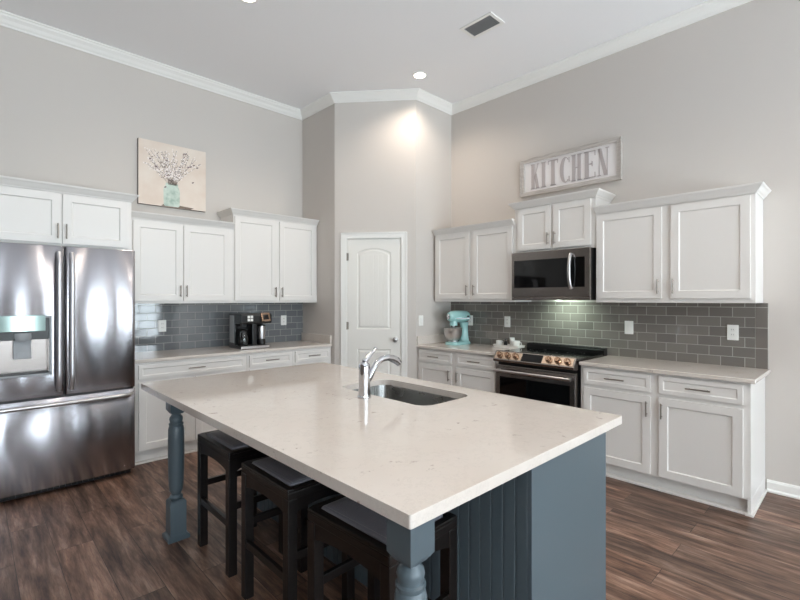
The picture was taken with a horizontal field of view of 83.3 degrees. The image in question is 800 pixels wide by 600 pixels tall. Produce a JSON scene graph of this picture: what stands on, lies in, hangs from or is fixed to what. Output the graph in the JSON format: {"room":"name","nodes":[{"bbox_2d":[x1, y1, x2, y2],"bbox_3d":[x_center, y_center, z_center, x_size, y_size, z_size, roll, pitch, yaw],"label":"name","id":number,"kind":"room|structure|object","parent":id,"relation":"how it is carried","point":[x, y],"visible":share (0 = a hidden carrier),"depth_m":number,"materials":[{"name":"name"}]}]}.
{"room":"kitchen","nodes":[
{"label":"kitchen","id":0,"kind":"room"},
{"bbox_2d":[0,26,302,220],"bbox_3d":[-2.845,-0.468,4.309,7.050,3.815,0.120,0,0,-44],"label":"wall","id":1,"kind":"structure","parent":0,"point":[69,116],"depth_m":4.38,"materials":[{"name":"grey paint"}]},
{"bbox_2d":[0,175,139,250],"bbox_3d":[-2.827,-0.652,3.759,0.995,0.475,0.693,0,0,-44],"label":"upper cabinet","id":2,"kind":"object","parent":1,"relation":"attached to","point":[31,211],"visible":0.95,"depth_m":3.52,"materials":[{"name":"white paint"}]},
{"bbox_2d":[137,138,205,211],"bbox_3d":[-2.353,-1.268,4.668,0.650,0.645,0.039,0,0,-44],"label":"picture","id":3,"kind":"object","parent":1,"relation":"attached to","point":[169,176],"visible":1,"depth_m":4.64,"materials":[{"name":"paint"}]},
{"bbox_2d":[161,183,192,209],"bbox_3d":[-2.312,-1.069,4.682,0.320,0.243,0.001,0,0,-44],"label":"jar","id":4,"kind":"object","parent":3,"relation":"on","point":[173,195],"depth_m":4.68,"materials":[{"name":"teal"}]},
{"bbox_2d":[131,210,234,303],"bbox_3d":[-2.239,-0.381,4.537,1.019,0.848,0.383,0,0,-44],"label":"upper cabinet","id":5,"kind":"object","parent":1,"relation":"attached to","point":[179,259],"visible":0.91,"depth_m":4.41,"materials":[{"name":"white paint"}]},
{"bbox_2d":[135,303,302,351],"bbox_3d":[-1.989,0.279,5.037,2.066,0.495,0.010,0,0,-44],"label":"tile backsplash","id":6,"kind":"structure","parent":1,"relation":"attached to","point":[188,325],"depth_m":4.86,"materials":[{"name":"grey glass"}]},
{"bbox_2d":[158,320,165,331],"bbox_3d":[-2.431,0.275,4.601,0.075,0.120,0.009,0,0,-44],"label":"wall outlet","id":7,"kind":"object","parent":6,"relation":"attached to","point":[161,323],"visible":1,"depth_m":4.60,"materials":[{"name":"white plastic"}]},
{"bbox_2d":[281,315,285,324],"bbox_3d":[-1.435,0.262,5.555,0.075,0.120,0.009,0,0,-44],"label":"wall outlet","id":8,"kind":"object","parent":6,"relation":"attached to","point":[283,317],"visible":1,"depth_m":5.55,"materials":[{"name":"white plastic"}]},
{"bbox_2d":[217,208,318,302],"bbox_3d":[-1.510,-0.459,5.235,1.097,1.003,0.383,0,0,-44],"label":"upper cabinet","id":9,"kind":"object","parent":1,"relation":"attached to","point":[275,255],"visible":0.99,"depth_m":5.09,"materials":[{"name":"white paint"}]},
{"bbox_2d":[303,103,334,363],"bbox_3d":[-0.961,-0.468,5.545,0.120,3.815,0.700,0,0,-44],"label":"wall","id":10,"kind":"structure","parent":0,"point":[319,128],"depth_m":5.45,"materials":[{"name":"grey paint"}]},
{"bbox_2d":[0,0,707,108],"bbox_3d":[0.272,-2.425,0.967,7.170,0.100,9.260,0,0,-44],"label":"ceiling","id":11,"kind":"structure","parent":0,"point":[294,53],"depth_m":4.07,"materials":[{"name":"white paint"}]},
{"bbox_2d":[241,0,257,3],"bbox_3d":[-1.193,-2.371,3.530,0.156,0.008,0.156,0,0,-44],"label":"recessed light","id":12,"kind":"object","parent":11,"relation":"in","point":[245,1],"visible":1,"depth_m":3.58,"materials":[{"name":"white"}]},
{"bbox_2d":[412,71,426,78],"bbox_3d":[0.210,-2.371,4.769,0.156,0.008,0.156,0,0,-44],"label":"recessed light","id":13,"kind":"object","parent":11,"relation":"in","point":[419,74],"visible":1,"depth_m":4.77,"materials":[{"name":"white paint"}]},
{"bbox_2d":[459,12,504,38],"bbox_3d":[0.711,-2.370,3.906,0.214,0.010,0.330,0,0,-44],"label":"ceiling vent","id":14,"kind":"object","parent":11,"relation":"in","point":[489,21],"visible":1,"depth_m":3.90,"materials":[{"name":"grey metal"}]},
{"bbox_2d":[335,100,415,378],"bbox_3d":[-0.284,-0.468,5.264,0.950,3.815,0.120,0,0,6],"label":"wall","id":15,"kind":"structure","parent":0,"point":[375,142],"depth_m":5.20,"materials":[{"name":"grey paint"}]},
{"bbox_2d":[341,231,406,376],"bbox_3d":[-0.300,0.334,5.231,0.781,2.213,0.189,0,0,6],"label":"door","id":16,"kind":"structure","parent":15,"relation":"in","point":[373,264],"depth_m":5.21,"materials":[{"name":"white paint"}]},
{"bbox_2d":[0,451,799,599],"bbox_3d":[0.272,1.490,0.967,6.930,0.100,9.020,0,0,-44],"label":"floor","id":17,"kind":"structure","parent":0,"point":[100,539],"depth_m":2.61,"materials":[{"name":"brown wood"}]},
{"bbox_2d":[0,242,134,501],"bbox_3d":[-2.759,0.521,3.634,0.930,1.838,0.896,0,0,-44],"label":"refrigerator","id":18,"kind":"object","parent":17,"relation":"on","point":[67,314],"visible":1,"depth_m":3.35,"materials":[{"name":"grey metal"}]},
{"bbox_2d":[134,354,246,464],"bbox_3d":[-2.130,0.999,4.440,1.024,0.886,0.674,0,0,-44],"label":"base cabinet","id":19,"kind":"object","parent":17,"relation":"on","point":[152,421],"visible":0.44,"depth_m":4.04,"materials":[{"name":"white paint"}]},
{"bbox_2d":[135,340,331,363],"bbox_3d":[-1.765,0.541,4.806,2.061,0.030,0.654,0,0,-44],"label":"countertop","id":20,"kind":"structure","parent":19,"relation":"on","point":[190,353],"depth_m":4.51,"materials":[{"name":"white stone"}]},
{"bbox_2d":[229,313,271,349],"bbox_3d":[-1.611,0.336,4.868,0.345,0.380,0.350,0,0,-44],"label":"coffee maker","id":21,"kind":"object","parent":20,"relation":"on","point":[249,321],"visible":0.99,"depth_m":4.79,"materials":[{"name":"black plastic"}]},
{"bbox_2d":[237,329,248,345],"bbox_3d":[-1.658,0.402,4.750,0.131,0.178,0.129,0,0,-44],"label":"carafe","id":22,"kind":"object","parent":21,"relation":"on","point":[243,337],"visible":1,"depth_m":4.71,"materials":[{"name":"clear glass"}]},
{"bbox_2d":[257,324,264,338],"bbox_3d":[-1.508,0.353,4.890,0.089,0.156,0.089,0,0,-44],"label":"travel mug","id":23,"kind":"object","parent":21,"relation":"on","point":[260,327],"visible":0.98,"depth_m":4.85,"materials":[{"name":"silver metal"}]},
{"bbox_2d":[301,332,331,343],"bbox_3d":[-1.029,0.476,5.510,0.024,0.100,0.633,0,0,-44],"label":"side splash","id":24,"kind":"object","parent":20,"relation":"on","point":[321,338],"visible":1,"depth_m":5.48,"materials":[{"name":"white stone"}]},
{"bbox_2d":[198,430,282,577],"bbox_3d":[-0.910,1.111,2.602,0.350,0.659,0.451,0,0,-44],"label":"counter stool","id":25,"kind":"object","parent":17,"relation":"on","point":[229,452],"visible":0.43,"depth_m":2.43,"materials":[{"name":"brown wood"}]},
{"bbox_2d":[206,431,248,449],"bbox_3d":[-0.909,0.792,2.601,0.286,0.023,0.380,0,0,-44],"label":"cushion","id":26,"kind":"object","parent":25,"relation":"on","point":[228,442],"depth_m":2.49,"materials":[{"name":"grey leather"}]},
{"bbox_2d":[247,350,292,370],"bbox_3d":[-1.568,0.999,4.978,0.527,0.886,0.674,0,0,-44],"label":"base cabinet","id":27,"kind":"object","parent":17,"relation":"on","point":[264,360],"visible":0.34,"depth_m":4.75,"materials":[{"name":"white paint"}]},
{"bbox_2d":[241,456,354,599],"bbox_3d":[-0.491,1.111,2.141,0.350,0.659,0.451,0,0,-44],"label":"counter stool","id":28,"kind":"object","parent":17,"relation":"on","point":[292,491],"visible":0.58,"depth_m":2.05,"materials":[{"name":"brown wood"}]},
{"bbox_2d":[252,457,312,486],"bbox_3d":[-0.490,0.792,2.140,0.286,0.023,0.380,0,0,-44],"label":"cushion","id":29,"kind":"object","parent":28,"relation":"on","point":[287,476],"depth_m":2.04,"materials":[{"name":"grey leather"}]},
{"bbox_2d":[293,346,330,365],"bbox_3d":[-1.194,0.999,5.335,0.504,0.886,0.674,0,0,-44],"label":"base cabinet","id":30,"kind":"object","parent":17,"relation":"on","point":[321,354],"visible":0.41,"depth_m":5.11,"materials":[{"name":"white paint"}]},
{"bbox_2d":[308,494,456,599],"bbox_3d":[-0.071,1.111,1.680,0.451,0.659,0.350,0,0,44],"label":"counter stool","id":31,"kind":"object","parent":17,"relation":"on","point":[340,522],"visible":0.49,"depth_m":1.62,"materials":[{"name":"brown wood"}]},
{"bbox_2d":[321,497,442,544],"bbox_3d":[-0.071,0.792,1.679,0.380,0.023,0.286,0,0,44],"label":"cushion","id":32,"kind":"object","parent":31,"relation":"on","point":[365,521],"depth_m":1.62,"materials":[{"name":"grey leather"}]},
{"bbox_2d":[162,402,605,599],"bbox_3d":[-0.302,1.001,2.397,1.312,0.878,2.319,0,0,-44],"label":"kitchen island","id":33,"kind":"object","parent":17,"relation":"on","point":[540,533],"visible":0.48,"depth_m":1.74,"materials":[{"name":"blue wood"}]},
{"bbox_2d":[141,362,621,529],"bbox_3d":[-0.308,0.544,2.420,1.354,0.036,2.378,0,0,-44],"label":"island countertop","id":34,"kind":"structure","parent":33,"relation":"on","point":[411,465],"depth_m":1.80,"materials":[{"name":"white stone"}]},
{"bbox_2d":[357,347,401,398],"bbox_3d":[-0.107,0.393,2.476,0.304,0.266,0.074,0,0,-44],"label":"faucet","id":35,"kind":"object","parent":34,"relation":"on","point":[366,373],"visible":1,"depth_m":2.38,"materials":[{"name":"silver metal"}]},
{"bbox_2d":[354,385,456,405],"bbox_3d":[0.011,0.662,2.582,0.448,0.199,0.775,0,0,-44],"label":"sink","id":36,"kind":"object","parent":34,"relation":"in","point":[406,395],"visible":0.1,"depth_m":2.82,"materials":[{"name":"silver metal"}]},
{"bbox_2d":[418,348,454,385],"bbox_3d":[0.591,0.999,5.174,0.644,0.886,0.540,0,0,-44],"label":"base cabinet","id":37,"kind":"object","parent":17,"relation":"on","point":[438,366],"visible":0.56,"depth_m":4.96,"materials":[{"name":"white paint"}]},
{"bbox_2d":[455,352,497,392],"bbox_3d":[0.968,0.999,4.780,0.644,0.886,0.550,0,0,-44],"label":"base cabinet","id":38,"kind":"object","parent":17,"relation":"on","point":[472,371],"visible":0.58,"depth_m":4.57,"materials":[{"name":"white paint"}]},
{"bbox_2d":[416,342,511,355],"bbox_3d":[0.789,0.541,4.981,0.629,0.030,1.093,0,0,-44],"label":"countertop","id":39,"kind":"structure","parent":38,"relation":"on","point":[483,349],"depth_m":4.88,"materials":[{"name":"white stone"}]},
{"bbox_2d":[417,334,447,344],"bbox_3d":[0.419,0.476,5.367,0.608,0.100,0.024,0,0,-44],"label":"side splash","id":40,"kind":"object","parent":39,"relation":"on","point":[439,338],"visible":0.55,"depth_m":5.30,"materials":[{"name":"white stone"}]},
{"bbox_2d":[445,310,470,344],"bbox_3d":[0.679,0.329,5.247,0.346,0.393,0.196,0,0,-38],"label":"stand mixer","id":41,"kind":"object","parent":39,"relation":"on","point":[458,316],"visible":0.92,"depth_m":5.21,"materials":[{"name":"teal metal"}]},
{"bbox_2d":[444,327,462,341],"bbox_3d":[0.615,0.411,5.197,0.222,0.160,0.222,0,0,-38],"label":"mixing bowl","id":42,"kind":"object","parent":41,"relation":"in","point":[452,334],"visible":1,"depth_m":5.12,"materials":[{"name":"silver metal"}]},
{"bbox_2d":[493,343,524,348],"bbox_3d":[1.182,0.511,4.890,0.150,0.030,0.330,0,0,-44],"label":"tray","id":43,"kind":"object","parent":39,"relation":"on","point":[494,345],"visible":0.77,"depth_m":4.82,"materials":[{"name":"white ceramic"}]},
{"bbox_2d":[496,340,503,344],"bbox_3d":[1.096,0.487,4.960,0.072,0.062,0.083,0,0,-7],"label":"cup","id":44,"kind":"object","parent":43,"relation":"on","point":[499,342],"visible":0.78,"depth_m":4.94,"materials":[{"name":"white ceramic"}]},
{"bbox_2d":[511,340,521,345],"bbox_3d":[1.245,0.483,4.812,0.105,0.070,0.092,0,0,9],"label":"cup","id":45,"kind":"object","parent":43,"relation":"on","point":[514,343],"visible":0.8,"depth_m":4.77,"materials":[{"name":"white ceramic"}]},
{"bbox_2d":[493,342,606,407],"bbox_3d":[1.404,0.949,4.255,0.714,0.982,0.801,0,0,-44],"label":"range","id":46,"kind":"object","parent":17,"relation":"on","point":[545,372],"visible":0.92,"depth_m":4.06,"materials":[{"name":"black metal"}]},
{"bbox_2d":[504,347,603,361],"bbox_3d":[1.411,0.521,4.261,0.555,0.028,0.801,0,0,-44],"label":"cooktop","id":47,"kind":"object","parent":46,"relation":"in","point":[577,355],"depth_m":4.19,"materials":[{"name":"black glass"}]},
{"bbox_2d":[581,365,766,517],"bbox_3d":[2.125,0.999,3.571,0.644,0.886,1.160,0,0,-44],"label":"base cabinet","id":48,"kind":"object","parent":17,"relation":"on","point":[701,440],"visible":0.91,"depth_m":3.26,"materials":[{"name":"white paint"}]},
{"bbox_2d":[579,355,769,383],"bbox_3d":[2.136,0.541,3.574,0.629,0.030,1.178,0,0,-44],"label":"countertop","id":49,"kind":"structure","parent":48,"relation":"on","point":[677,368],"depth_m":3.41,"materials":[{"name":"white stone"}]},
{"bbox_2d":[416,100,450,378],"bbox_3d":[0.369,-0.468,5.420,0.630,3.815,0.120,0,0,-44],"label":"wall","id":50,"kind":"structure","parent":0,"point":[433,125],"depth_m":5.33,"materials":[{"name":"grey paint"}]},
{"bbox_2d":[419,315,422,325],"bbox_3d":[0.244,0.250,5.211,0.075,0.120,0.010,0,0,-44],"label":"light switch","id":51,"kind":"object","parent":50,"relation":"attached to","point":[420,316],"visible":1,"depth_m":5.21,"materials":[{"name":"white plastic"}]},
{"bbox_2d":[451,0,799,489],"bbox_3d":[2.818,-0.468,3.404,0.120,3.815,9.020,0,0,-44],"label":"wall","id":52,"kind":"structure","parent":0,"point":[712,102],"depth_m":3.69,"materials":[{"name":"grey paint"}]},
{"bbox_2d":[0,0,752,120],"bbox_3d":[0.622,-2.329,3.224,11.375,0.092,4.690,0,0,9],"label":"trim","id":53,"kind":"structure","parent":52,"relation":"attached to","point":[709,8],"depth_m":4.50,"materials":[{"name":"white paint"}]},
{"bbox_2d":[432,219,530,301],"bbox_3d":[0.889,-0.390,5.052,0.383,0.840,1.082,0,0,-44],"label":"upper cabinet","id":54,"kind":"object","parent":52,"relation":"attached to","point":[473,262],"visible":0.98,"depth_m":4.89,"materials":[{"name":"white paint"}]},
{"bbox_2d":[508,188,615,252],"bbox_3d":[1.547,-0.711,4.365,0.383,0.508,0.914,0,0,-44],"label":"upper cabinet","id":55,"kind":"object","parent":52,"relation":"attached to","point":[568,220],"visible":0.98,"depth_m":4.21,"materials":[{"name":"white paint"}]},
{"bbox_2d":[512,247,595,299],"bbox_3d":[1.508,-0.221,4.319,0.485,0.467,0.782,0,0,-44],"label":"microwave","id":56,"kind":"object","parent":55,"relation":"attached to","point":[562,274],"visible":0.94,"depth_m":4.15,"materials":[{"name":"black glass"}]},
{"bbox_2d":[520,136,622,197],"bbox_3d":[1.667,-1.292,4.489,0.042,0.398,1.044,0,0,-44],"label":"wall sign","id":57,"kind":"object","parent":52,"relation":"attached to","point":[598,162],"visible":1,"depth_m":4.43,"materials":[{"name":"white paint"}]},
{"bbox_2d":[451,302,767,368],"bbox_3d":[1.697,0.279,4.480,0.010,0.495,3.070,0,0,-44],"label":"tile backsplash","id":58,"kind":"structure","parent":52,"relation":"attached to","point":[682,332],"depth_m":4.01,"materials":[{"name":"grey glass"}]},
{"bbox_2d":[468,315,472,325],"bbox_3d":[0.837,0.255,5.364,0.009,0.120,0.075,0,0,-44],"label":"wall outlet","id":59,"kind":"object","parent":58,"relation":"attached to","point":[470,321],"visible":0.67,"depth_m":5.35,"materials":[{"name":"white plastic"}]},
{"bbox_2d":[504,316,509,326],"bbox_3d":[1.191,0.252,4.995,0.009,0.120,0.075,0,0,-44],"label":"wall outlet","id":60,"kind":"object","parent":58,"relation":"attached to","point":[506,318],"visible":1,"depth_m":5.00,"materials":[{"name":"white plastic"}]},
{"bbox_2d":[625,321,632,333],"bbox_3d":[2.072,0.258,4.074,0.010,0.120,0.075,0,0,-44],"label":"light switch","id":61,"kind":"object","parent":58,"relation":"attached to","point":[628,324],"visible":1,"depth_m":4.07,"materials":[{"name":"white plastic"}]},
{"bbox_2d":[727,325,738,339],"bbox_3d":[2.603,0.262,3.520,0.009,0.120,0.075,0,0,-44],"label":"wall outlet","id":62,"kind":"object","parent":58,"relation":"attached to","point":[732,330],"visible":1,"depth_m":3.52,"materials":[{"name":"white plastic"}]},
{"bbox_2d":[593,181,771,302],"bbox_3d":[2.233,-0.390,3.648,0.383,0.840,1.168,0,0,-44],"label":"upper cabinet","id":63,"kind":"object","parent":52,"relation":"attached to","point":[703,246],"visible":1,"depth_m":3.48,"materials":[{"name":"white paint"}]},
{"bbox_2d":[767,479,799,499],"bbox_3d":[0.272,1.396,0.967,6.930,0.088,9.020,0,0,-44],"label":"baseboard","id":64,"kind":"structure","parent":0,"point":[780,488],"depth_m":3.30,"materials":[{"name":"white paint"}]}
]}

